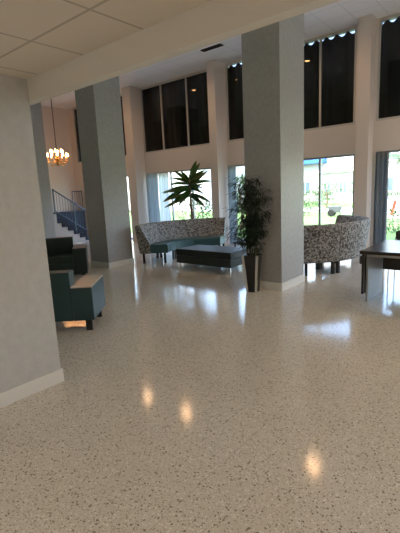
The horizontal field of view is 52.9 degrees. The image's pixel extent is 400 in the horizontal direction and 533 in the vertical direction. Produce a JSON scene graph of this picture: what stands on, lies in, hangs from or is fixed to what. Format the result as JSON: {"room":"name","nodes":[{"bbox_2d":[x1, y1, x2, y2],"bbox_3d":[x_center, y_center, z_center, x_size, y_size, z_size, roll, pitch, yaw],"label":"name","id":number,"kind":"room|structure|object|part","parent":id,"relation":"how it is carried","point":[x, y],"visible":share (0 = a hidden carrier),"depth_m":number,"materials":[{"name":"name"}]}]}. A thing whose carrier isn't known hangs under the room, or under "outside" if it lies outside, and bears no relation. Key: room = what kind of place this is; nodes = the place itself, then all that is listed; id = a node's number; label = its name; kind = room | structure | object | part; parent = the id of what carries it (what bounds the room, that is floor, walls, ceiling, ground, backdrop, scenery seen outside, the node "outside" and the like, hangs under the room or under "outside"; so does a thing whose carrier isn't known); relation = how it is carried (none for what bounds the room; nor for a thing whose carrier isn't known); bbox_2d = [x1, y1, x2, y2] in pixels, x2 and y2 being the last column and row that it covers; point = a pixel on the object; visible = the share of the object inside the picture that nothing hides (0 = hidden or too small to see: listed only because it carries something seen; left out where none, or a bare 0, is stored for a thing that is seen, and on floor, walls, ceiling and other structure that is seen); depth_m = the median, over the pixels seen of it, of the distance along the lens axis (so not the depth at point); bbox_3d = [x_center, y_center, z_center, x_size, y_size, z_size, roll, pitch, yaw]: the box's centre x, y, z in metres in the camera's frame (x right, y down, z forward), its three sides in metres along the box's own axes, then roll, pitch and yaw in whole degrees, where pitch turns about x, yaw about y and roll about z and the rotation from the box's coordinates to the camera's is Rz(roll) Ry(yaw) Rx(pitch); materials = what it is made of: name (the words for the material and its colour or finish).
{"room":"lobby","nodes":[
{"label":"lobby","id":0,"kind":"room"},
{"bbox_2d":[0,74,60,392],"bbox_3d":[-3.737,0.366,0.925,0.320,2.650,7.140,6,14,39],"label":"wall","id":1,"kind":"structure","parent":0,"point":[29,351],"depth_m":3.35,"materials":[{"name":"white paint"}]},
{"bbox_2d":[0,368,63,407],"bbox_3d":[-3.572,1.580,1.270,0.336,0.125,6.856,6,14,39],"label":"baseboard","id":2,"kind":"structure","parent":1,"relation":"attached to","point":[15,394],"depth_m":3.51,"materials":[{"name":"white paint"}]},
{"bbox_2d":[27,0,340,105],"bbox_3d":[2.014,-2.406,0.258,9.600,2.855,0.080,6,14,39],"label":"beam","id":3,"kind":"structure","parent":1,"relation":"attached to","point":[213,21],"depth_m":2.31,"materials":[{"name":"white paint"}]},
{"bbox_2d":[30,102,55,237],"bbox_3d":[-5.525,-3.071,12.536,0.680,5.330,1.320,6,14,39],"label":"column","id":4,"kind":"structure","parent":0,"point":[36,110],"depth_m":12.69,"materials":[{"name":"grey paint"}]},
{"bbox_2d":[41,106,77,211],"bbox_3d":[-8.121,-3.278,14.309,0.300,5.330,8.760,6,14,39],"label":"wall","id":5,"kind":"structure","parent":0,"point":[62,180],"depth_m":16.73,"materials":[{"name":"beige paint"}]},
{"bbox_2d":[75,76,132,262],"bbox_3d":[-2.306,-2.669,9.550,0.700,5.330,0.750,6,14,39],"label":"column","id":6,"kind":"structure","parent":0,"point":[98,105],"depth_m":9.37,"materials":[{"name":"grey paint"}]},
{"bbox_2d":[90,258,133,267],"bbox_3d":[-2.185,-0.116,10.024,0.728,0.130,0.778,6,14,39],"label":"baseboard","id":7,"kind":"structure","parent":6,"relation":"attached to","point":[131,260],"depth_m":9.76,"materials":[{"name":"white paint"}]},
{"bbox_2d":[0,0,210,78],"bbox_3d":[-0.100,-0.608,-2.344,9.900,0.120,7.140,6,14,39],"label":"ceiling","id":8,"kind":"structure","parent":0,"point":[37,36],"depth_m":2.31,"materials":[{"name":"tile"}]},
{"bbox_2d":[121,86,148,240],"bbox_3d":[-2.281,-3.575,14.418,0.400,5.330,0.500,6,14,39],"label":"column","id":9,"kind":"structure","parent":0,"point":[131,98],"depth_m":14.20,"materials":[{"name":"beige paint"}]},
{"bbox_2d":[0,239,399,532],"bbox_3d":[-1.872,0.879,5.278,22.000,0.120,15.900,6,14,39],"label":"floor","id":10,"kind":"structure","parent":0,"point":[196,401],"depth_m":3.11,"materials":[{"name":"stone"}]},
{"bbox_2d":[45,236,88,274],"bbox_3d":[-3.494,-0.189,8.919,1.900,0.800,0.780,-5,11,-13],"label":"armchair","id":11,"kind":"object","parent":10,"relation":"on","point":[62,254],"visible":0.5,"depth_m":8.78,"materials":[{"name":"green leather"}]},
{"bbox_3d":[-3.562,-0.255,9.184,1.336,0.760,0.220,-5,11,-13],"label":"backrest","id":12,"kind":"part","parent":11,"relation":"part of","materials":[{"name":"green fabric"}]},
{"bbox_3d":[-3.467,-0.148,8.817,1.336,0.147,0.558,-5,11,-13],"label":"seat","id":13,"kind":"part","parent":11,"relation":"part of","materials":[{"name":"green fabric"}]},
{"bbox_3d":[-2.704,-0.172,9.119,0.280,0.540,0.780,-5,11,-13],"label":"arm","id":14,"kind":"part","parent":11,"relation":"part of","materials":[{"name":"green plastic"}]},
{"bbox_2d":[52,189,88,241],"bbox_3d":[-5.827,-1.955,15.611,1.780,2.042,3.720,6,14,39],"label":"staircase","id":15,"kind":"structure","parent":10,"relation":"on","point":[69,223],"depth_m":15.63,"materials":[{"name":"blue metal"}]},
{"bbox_3d":[-5.377,-2.403,14.788,0.044,0.900,0.044,6,14,39],"label":"post","id":16,"kind":"part","parent":15,"relation":"part of","materials":[{"name":"grey metal"}]},
{"bbox_3d":[-4.866,-2.451,15.408,0.052,1.082,1.668,6,14,39],"label":"railing","id":17,"kind":"part","parent":15,"relation":"part of","materials":[{"name":"grey metal"}]},
{"bbox_3d":[-4.835,-1.924,15.514,0.044,1.098,0.044,6,14,39],"label":"post","id":18,"kind":"part","parent":15,"relation":"part of","materials":[{"name":"grey metal"}]},
{"bbox_2d":[49,270,105,329],"bbox_3d":[-1.893,0.407,5.373,1.080,0.775,0.720,-3,11,-1],"label":"armchair","id":19,"kind":"object","parent":10,"relation":"on","point":[84,299],"visible":0.43,"depth_m":5.04,"materials":[{"name":"teal leather"}]},
{"bbox_3d":[-1.888,0.379,5.113,0.556,0.625,0.220,-3,11,-1],"label":"backrest","id":20,"kind":"part","parent":19,"relation":"part of","materials":[{"name":"teal plastic"}]},
{"bbox_3d":[-1.482,0.410,5.388,0.260,0.425,0.720,-3,11,-1],"label":"arm","id":21,"kind":"part","parent":19,"relation":"part of","materials":[{"name":"teal plastic"}]},
{"bbox_3d":[-1.419,0.741,5.166,0.080,0.150,0.040,-3,11,-1],"label":"leg","id":22,"kind":"part","parent":19,"relation":"part of","materials":[{"name":"grey metal"}]},
{"bbox_2d":[135,217,225,263],"bbox_3d":[-0.467,-0.739,10.721,2.846,0.940,1.168,-10,13,-34],"label":"curved sofa","id":23,"kind":"object","parent":10,"relation":"on","point":[161,237],"visible":0.96,"depth_m":10.75,"materials":[{"name":"fabric"}]},
{"bbox_3d":[-1.286,-0.732,10.237,0.398,0.700,1.007,1,11,19],"label":"backrest","id":24,"kind":"part","parent":23,"relation":"part of","materials":[{"name":"fabric"}]},
{"bbox_3d":[-0.918,-0.498,10.156,0.468,0.215,0.810,1,11,19],"label":"seat","id":25,"kind":"part","parent":23,"relation":"part of","materials":[{"name":"teal fabric"}]},
{"bbox_3d":[-0.761,-0.892,10.962,1.007,0.700,0.398,-11,13,-37],"label":"backrest","id":26,"kind":"part","parent":23,"relation":"part of","materials":[{"name":"fabric"}]},
{"bbox_3d":[-0.517,-0.620,10.710,0.810,0.215,0.468,-11,13,-37],"label":"seat","id":27,"kind":"part","parent":23,"relation":"part of","materials":[{"name":"teal plastic"}]},
{"bbox_3d":[0.167,-0.995,11.278,1.187,0.700,0.422,-3,11,-2],"label":"backrest","id":28,"kind":"part","parent":23,"relation":"part of","materials":[{"name":"fabric"}]},
{"bbox_3d":[0.192,-0.698,10.952,0.956,0.215,0.484,-3,11,-2],"label":"seat","id":29,"kind":"part","parent":23,"relation":"part of","materials":[{"name":"teal plastic"}]},
{"bbox_2d":[161,161,210,218],"bbox_3d":[-0.382,-1.920,12.405,1.578,2.637,0.735,-4,11,-5],"label":"plant","id":30,"kind":"object","parent":10,"relation":"on","point":[190,183],"visible":0.81,"depth_m":12.33,"materials":[{"name":"green plant"}]},
{"bbox_2d":[176,245,246,272],"bbox_3d":[0.277,-0.187,8.931,1.547,0.440,0.799,6,14,39],"label":"bench ottoman","id":31,"kind":"object","parent":10,"relation":"on","point":[229,257],"visible":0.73,"depth_m":8.59,"materials":[{"name":"black leather"}]},
{"bbox_3d":[0.270,-0.329,8.904,1.547,0.150,0.799,6,14,39],"label":"seat","id":32,"kind":"part","parent":31,"relation":"part of","materials":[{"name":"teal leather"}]},
{"bbox_2d":[221,174,273,292],"bbox_3d":[0.752,-0.511,6.500,0.927,1.920,0.617,6,14,39],"label":"bamboo","id":33,"kind":"object","parent":10,"relation":"on","point":[252,262],"visible":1,"depth_m":6.45,"materials":[{"name":"green plant"}]},
{"bbox_2d":[304,215,369,275],"bbox_3d":[2.874,-0.506,8.520,1.312,0.975,2.804,6,14,39],"label":"curved sofa","id":34,"kind":"object","parent":10,"relation":"on","point":[342,240],"visible":0.96,"depth_m":7.61,"materials":[{"name":"fabric"}]},
{"bbox_3d":[2.034,0.053,7.713,0.052,0.250,0.052,-2,11,4],"label":"leg","id":35,"kind":"part","parent":34,"relation":"part of","materials":[{"name":"grey metal"}]},
{"bbox_3d":[2.278,-0.439,7.656,0.720,0.735,0.373,-4,11,-7],"label":"backrest","id":36,"kind":"part","parent":34,"relation":"part of","materials":[{"name":"fabric"}]},
{"bbox_3d":[2.567,0.017,7.774,0.052,0.250,0.052,-6,11,-17],"label":"leg","id":37,"kind":"part","parent":34,"relation":"part of","materials":[{"name":"brown wood"}]},
{"bbox_3d":[2.682,0.003,7.816,0.052,0.250,0.052,-7,11,-22],"label":"leg","id":38,"kind":"part","parent":34,"relation":"part of","materials":[{"name":"brown wood"}]},
{"bbox_3d":[3.436,-0.776,9.172,0.453,0.735,1.315,-4,11,-7],"label":"backrest","id":39,"kind":"part","parent":34,"relation":"part of","materials":[{"name":"fabric"}]},
{"bbox_3d":[3.062,-0.559,8.102,0.502,0.735,1.361,6,14,39],"label":"backrest","id":40,"kind":"part","parent":34,"relation":"part of","materials":[{"name":"fabric"}]},
{"bbox_2d":[360,240,399,301],"bbox_3d":[3.483,0.128,5.544,2.100,0.760,1.300,6,14,39],"label":"desk","id":41,"kind":"object","parent":10,"relation":"on","point":[385,254],"visible":1,"depth_m":5.88,"materials":[{"name":"brown laminate"}]},
{"bbox_3d":[2.599,0.032,6.059,0.030,0.583,0.910,6,14,39],"label":"panel","id":42,"kind":"part","parent":41,"relation":"part of","materials":[{"name":"brown laminate"}]},
{"bbox_3d":[2.631,0.125,6.054,0.030,0.660,0.730,6,14,39],"label":"panel leg","id":43,"kind":"part","parent":41,"relation":"part of","materials":[{"name":"grey"}]},
{"bbox_3d":[3.136,-0.089,5.118,1.955,0.051,0.030,6,14,39],"label":"rail","id":44,"kind":"part","parent":41,"relation":"part of","materials":[{"name":"brown wood"}]},
{"bbox_3d":[3.584,-0.033,5.675,1.885,0.300,0.020,6,14,39],"label":"modesty panel","id":45,"kind":"part","parent":41,"relation":"part of","materials":[{"name":"brown laminate"}]},
{"bbox_2d":[387,230,399,283],"bbox_3d":[3.492,-0.168,6.803,0.480,0.883,0.573,6,14,39],"label":"office chair","id":46,"kind":"object","parent":10,"relation":"on","point":[397,232],"visible":0.35,"depth_m":7.02,"materials":[{"name":"black plastic"}]},
{"bbox_3d":[3.625,-0.478,6.926,0.460,0.340,0.070,6,6,39],"label":"backrest","id":47,"kind":"part","parent":46,"relation":"part of","materials":[{"name":"black plastic"}]},
{"bbox_2d":[206,59,229,245],"bbox_3d":[0.566,-3.278,12.097,0.270,5.330,0.500,6,14,39],"label":"column","id":48,"kind":"structure","parent":0,"point":[215,69],"depth_m":11.88,"materials":[{"name":"beige paint"}]},
{"bbox_2d":[41,0,399,108],"bbox_3d":[0.026,-5.067,6.848,22.000,0.150,9.100,6,14,39],"label":"ceiling","id":49,"kind":"structure","parent":0,"point":[341,14],"depth_m":10.56,"materials":[{"name":"paint"}]},
{"bbox_2d":[47,101,68,165],"bbox_3d":[-5.223,-4.879,14.405,0.812,2.490,0.808,6,14,39],"label":"chandelier","id":50,"kind":"object","parent":49,"relation":"hanging from","point":[57,159],"visible":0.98,"depth_m":14.48,"materials":[{"name":"gold metal"}]},
{"bbox_3d":[-5.231,-5.051,14.373,0.024,2.080,0.028,6,14,39],"label":"rod","id":51,"kind":"part","parent":50,"relation":"part of","materials":[{"name":"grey metal"}]},
{"bbox_2d":[200,44,223,51],"bbox_3d":[0.307,-5.648,10.389,0.640,0.028,0.150,6,14,39],"label":"ceiling vent","id":52,"kind":"object","parent":49,"relation":"in","point":[217,45],"visible":1,"depth_m":10.35,"materials":[{"name":"black metal"}]},
{"bbox_2d":[67,12,399,245],"bbox_3d":[2.940,-3.126,10.670,21.400,5.330,0.300,6,14,39],"label":"wall","id":53,"kind":"structure","parent":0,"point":[341,140],"depth_m":10.47,"materials":[{"name":"beige paint"}]},
{"bbox_2d":[72,94,125,162],"bbox_3d":[-3.756,-5.300,15.636,3.750,2.190,0.060,6,14,39],"label":"window","id":54,"kind":"structure","parent":53,"relation":"attached to","point":[74,110],"depth_m":16.66,"materials":[{"name":"grey"}]},
{"bbox_3d":[-4.712,-5.399,16.415,1.175,2.090,0.001,6,14,39],"label":"pane","id":55,"kind":"part","parent":54,"relation":"part of","materials":[{"name":"glass"}]},
{"bbox_3d":[-2.780,-5.198,14.841,1.125,2.090,0.001,6,14,39],"label":"pane","id":56,"kind":"part","parent":54,"relation":"part of","materials":[{"name":"black glass"}]},
{"bbox_2d":[146,173,160,222],"bbox_3d":[-1.670,-2.139,14.478,0.560,2.370,0.113,6,14,39],"label":"curtain","id":57,"kind":"object","parent":53,"relation":"hanging from","point":[152,178],"visible":0.64,"depth_m":14.40,"materials":[{"name":"blue fabric"}]},
{"bbox_2d":[158,172,170,220],"bbox_3d":[-1.236,-2.096,14.164,0.493,2.360,0.076,6,14,39],"label":"curtain","id":58,"kind":"object","parent":53,"relation":"hanging from","point":[163,178],"visible":0.64,"depth_m":14.11,"materials":[{"name":"white fabric"}]},
{"bbox_2d":[140,69,209,153],"bbox_3d":[-0.851,-4.997,13.268,3.030,2.190,0.060,6,14,39],"label":"window","id":59,"kind":"structure","parent":53,"relation":"attached to","point":[174,111],"depth_m":13.20,"materials":[{"name":"grey glass"}]},
{"bbox_3d":[-1.637,-5.079,13.909,0.895,2.090,0.001,6,14,39],"label":"pane","id":60,"kind":"part","parent":59,"relation":"part of","materials":[{"name":"glass"}]},
{"bbox_3d":[-0.835,-4.995,13.255,1.080,2.090,0.001,6,14,39],"label":"pane","id":61,"kind":"part","parent":59,"relation":"part of","materials":[{"name":"glass"}]},
{"bbox_3d":[-0.049,-4.914,12.614,0.855,2.090,0.001,6,14,39],"label":"pane","id":62,"kind":"part","parent":59,"relation":"part of","materials":[{"name":"black glass"}]},
{"bbox_2d":[147,167,210,219],"bbox_3d":[-0.694,-2.063,13.851,2.950,2.420,0.060,6,14,39],"label":"window","id":63,"kind":"structure","parent":53,"relation":"attached to","point":[170,172],"depth_m":13.79,"materials":[{"name":"silver metal"}]},
{"bbox_3d":[-0.694,-2.063,13.851,2.950,2.420,0.060,6,14,39],"label":"frame","id":64,"kind":"part","parent":63,"relation":"part of","materials":[{"name":"silver metal"}]},
{"bbox_2d":[228,165,237,244],"bbox_3d":[1.013,-1.859,12.291,0.326,2.370,0.110,7,14,43],"label":"curtain","id":65,"kind":"object","parent":53,"relation":"hanging from","point":[231,169],"visible":0.67,"depth_m":12.27,"materials":[{"name":"blue fabric"}]},
{"bbox_2d":[225,26,356,141],"bbox_3d":[2.259,-4.673,10.733,3.780,2.190,0.060,6,14,39],"label":"window","id":66,"kind":"structure","parent":53,"relation":"attached to","point":[330,60],"depth_m":10.04,"materials":[{"name":"grey glass"}]},
{"bbox_3d":[1.171,-4.787,11.619,0.865,2.090,0.001,6,14,39],"label":"pane","id":67,"kind":"part","parent":66,"relation":"part of","materials":[{"name":"glass"}]},
{"bbox_3d":[2.645,-4.633,10.418,0.950,2.090,0.001,6,14,39],"label":"pane","id":68,"kind":"part","parent":66,"relation":"part of","materials":[{"name":"glass"}]},
{"bbox_3d":[3.366,-4.558,9.831,0.815,2.090,0.001,6,14,39],"label":"pane","id":69,"kind":"part","parent":66,"relation":"part of","materials":[{"name":"black glass"}]},
{"bbox_2d":[231,154,354,244],"bbox_3d":[2.424,-1.739,11.310,3.800,2.420,0.060,6,14,39],"label":"window","id":70,"kind":"structure","parent":53,"relation":"attached to","point":[353,155],"depth_m":10.50,"materials":[{"name":"silver metal"}]},
{"bbox_2d":[373,151,389,244],"bbox_3d":[4.313,-1.513,9.589,0.305,2.370,0.120,8,15,44],"label":"curtain","id":71,"kind":"object","parent":53,"relation":"hanging from","point":[382,158],"visible":0.9,"depth_m":9.56,"materials":[{"name":"blue fabric"}]},
{"bbox_2d":[376,13,399,120],"bbox_3d":[5.875,-4.297,7.786,4.620,2.190,0.060,6,14,39],"label":"window","id":72,"kind":"structure","parent":53,"relation":"attached to","point":[388,72],"depth_m":9.09,"materials":[{"name":"grey glass"}]},
{"bbox_2d":[242,253,262,292],"bbox_3d":[0.882,0.107,6.701,0.330,0.620,0.330,6,14,39],"label":"pot","id":73,"kind":"object","parent":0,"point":[252,262],"depth_m":6.61,"materials":[{"name":"black metal"}]},
{"bbox_2d":[241,13,303,282],"bbox_3d":[1.239,-2.309,6.711,0.670,5.330,0.830,6,14,39],"label":"column","id":74,"kind":"structure","parent":0,"point":[272,54],"depth_m":6.46,"materials":[{"name":"grey paint"}]},
{"bbox_2d":[260,274,304,290],"bbox_3d":[1.360,0.244,7.186,0.698,0.130,0.858,6,14,39],"label":"baseboard","id":75,"kind":"structure","parent":74,"relation":"attached to","point":[290,283],"depth_m":6.82,"materials":[{"name":"white paint"}]},
{"bbox_2d":[354,14,376,247],"bbox_3d":[3.881,-2.951,9.489,0.290,5.330,0.350,6,14,39],"label":"column","id":76,"kind":"structure","parent":0,"point":[367,25],"depth_m":9.26,"materials":[{"name":"beige paint"}]},
{"label":"outside","id":77,"kind":"structure","parent":0,"visible":0},
{"bbox_2d":[129,202,399,239],"bbox_3d":[24.208,-7.576,44.610,120.000,0.200,79.400,6,14,39],"label":"lawn","id":78,"kind":"structure","parent":77,"point":[311,218],"depth_m":23.52,"materials":[{"name":"green plant"}]},
{"bbox_2d":[127,166,244,210],"bbox_3d":[-5.647,-10.755,47.274,22.600,7.850,8.700,6,14,39],"label":"building","id":79,"kind":"structure","parent":78,"relation":"on","point":[207,191],"depth_m":39.34,"materials":[{"name":"grey paint"}]},
{"bbox_2d":[171,198,212,219],"bbox_3d":[-0.261,-2.487,18.730,2.175,1.530,2.164,6,14,39],"label":"shrub","id":80,"kind":"object","parent":78,"relation":"on","point":[204,202],"visible":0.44,"depth_m":18.53,"materials":[{"name":"green plant"}]},
{"bbox_2d":[195,199,211,218],"bbox_3d":[0.537,-2.185,17.074,1.812,1.467,1.892,6,14,39],"label":"shrub","id":81,"kind":"object","parent":78,"relation":"on","point":[201,209],"visible":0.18,"depth_m":16.86,"materials":[{"name":"green plant"}]},
{"bbox_2d":[236,174,244,228],"bbox_3d":[1.831,-2.907,18.034,2.036,2.445,1.884,6,14,39],"label":"tree","id":82,"kind":"object","parent":78,"relation":"on","point":[242,174],"visible":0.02,"depth_m":17.80,"materials":[{"name":"green plant"}]},
{"bbox_2d":[304,199,311,215],"bbox_3d":[5.933,-3.728,24.621,2.080,1.240,2.031,6,14,39],"label":"shrub","id":83,"kind":"object","parent":78,"relation":"on","point":[305,208],"visible":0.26,"depth_m":24.31,"materials":[{"name":"green plant"}]},
{"bbox_2d":[304,190,325,204],"bbox_3d":[10.788,-6.653,38.490,3.551,1.471,3.295,-2,11,4],"label":"shrub","id":84,"kind":"object","parent":78,"relation":"on","point":[307,190],"visible":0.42,"depth_m":38.38,"materials":[{"name":"green plant"}]},
{"bbox_2d":[314,169,352,202],"bbox_3d":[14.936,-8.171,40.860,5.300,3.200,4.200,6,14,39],"label":"building","id":85,"kind":"structure","parent":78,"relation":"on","point":[344,176],"depth_m":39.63,"materials":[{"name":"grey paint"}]},
{"bbox_3d":[14.038,-7.758,39.415,0.760,1.160,0.059,6,14,39],"label":"pane","id":86,"kind":"part","parent":85,"relation":"part of","materials":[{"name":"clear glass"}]},
{"bbox_2d":[327,204,346,216],"bbox_3d":[7.788,-3.183,22.720,1.036,0.675,0.594,3,12,29],"label":"cart","id":87,"kind":"object","parent":78,"relation":"on","point":[333,210],"visible":0.98,"depth_m":22.62,"materials":[{"name":"grey"}]},
{"bbox_2d":[328,206,341,212],"bbox_3d":[7.650,-3.240,22.786,0.714,0.350,0.456,3,12,29],"label":"tray","id":88,"kind":"object","parent":87,"relation":"on","point":[332,209],"depth_m":22.60,"materials":[{"name":"grey"}]},
{"bbox_2d":[304,152,399,201],"bbox_3d":[19.291,-11.947,45.959,38.600,8.350,10.700,6,14,39],"label":"building","id":89,"kind":"structure","parent":78,"relation":"on","point":[339,163],"depth_m":43.34,"materials":[{"name":"grey paint"}]},
{"bbox_3d":[12.105,-9.002,46.053,1.210,1.360,0.059,6,14,39],"label":"pane","id":90,"kind":"part","parent":89,"relation":"part of","materials":[{"name":"clear glass"}]},
{"bbox_2d":[304,158,326,164],"bbox_3d":[12.227,-11.831,44.532,3.300,0.900,1.200,6,14,39],"label":"awning","id":91,"kind":"object","parent":89,"relation":"attached to","point":[316,161],"visible":0.21,"depth_m":43.87,"materials":[{"name":"blue"}]},
{"bbox_3d":[18.904,-8.294,40.511,1.210,1.360,0.059,6,14,39],"label":"pane","id":92,"kind":"part","parent":89,"relation":"part of","materials":[{"name":"clear glass"}]},
{"bbox_2d":[386,209,399,233],"bbox_3d":[6.580,-1.666,14.358,2.133,0.877,2.139,-9,12,-32],"label":"shrub","id":93,"kind":"object","parent":78,"relation":"on","point":[394,212],"visible":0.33,"depth_m":14.03,"materials":[{"name":"green plant"}]},
{"bbox_2d":[387,199,399,215],"bbox_3d":[8.640,-2.441,17.394,2.250,1.100,0.600,6,14,39],"label":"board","id":94,"kind":"object","parent":78,"relation":"on","point":[394,204],"visible":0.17,"depth_m":17.48,"materials":[{"name":"white"}]},
{"bbox_2d":[388,192,399,198],"bbox_3d":[14.482,-5.170,30.430,2.967,1.158,2.812,6,14,39],"label":"shrub","id":95,"kind":"object","parent":78,"relation":"on","point":[390,193],"visible":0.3,"depth_m":30.29,"materials":[{"name":"green plant"}]},
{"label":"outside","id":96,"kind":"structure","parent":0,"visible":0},
{"bbox_2d":[170,208,399,218],"bbox_3d":[-0.246,-5.357,38.302,8.588,0.020,72.016,-11,13,-37],"label":"path","id":97,"kind":"structure","parent":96,"point":[349,210],"depth_m":28.33,"materials":[{"name":"concrete"}]},
{"bbox_2d":[308,196,339,211],"bbox_3d":[8.435,-4.385,27.638,2.232,1.197,2.185,-4,11,-7],"label":"shrub","id":98,"kind":"object","parent":97,"relation":"on","point":[322,197],"visible":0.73,"depth_m":27.48,"materials":[{"name":"green plant"}]},
{"bbox_2d":[310,181,342,208],"bbox_3d":[9.587,-5.402,30.456,2.593,2.085,2.559,0,11,15],"label":"tree","id":99,"kind":"object","parent":97,"relation":"on","point":[326,193],"visible":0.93,"depth_m":30.36,"materials":[{"name":"green plant"}]},
{"bbox_3d":[9.566,-5.834,30.375,2.593,1.204,2.559,0,11,15],"label":"crown","id":100,"kind":"part","parent":99,"relation":"part of","materials":[{"name":"green plant"}]},
{"bbox_2d":[344,179,352,194],"bbox_3d":[11.187,-5.108,27.900,2.306,2.292,2.284,6,14,39],"label":"tree","id":101,"kind":"object","parent":97,"relation":"on","point":[351,188],"visible":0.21,"depth_m":27.98,"materials":[{"name":"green plant"}]},
{"bbox_2d":[389,153,399,171],"bbox_3d":[12.521,-5.211,24.742,2.943,3.527,3.106,6,14,39],"label":"palm tree","id":102,"kind":"object","parent":97,"relation":"on","point":[390,155],"visible":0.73,"depth_m":24.60,"materials":[{"name":"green plant"}]}
]}

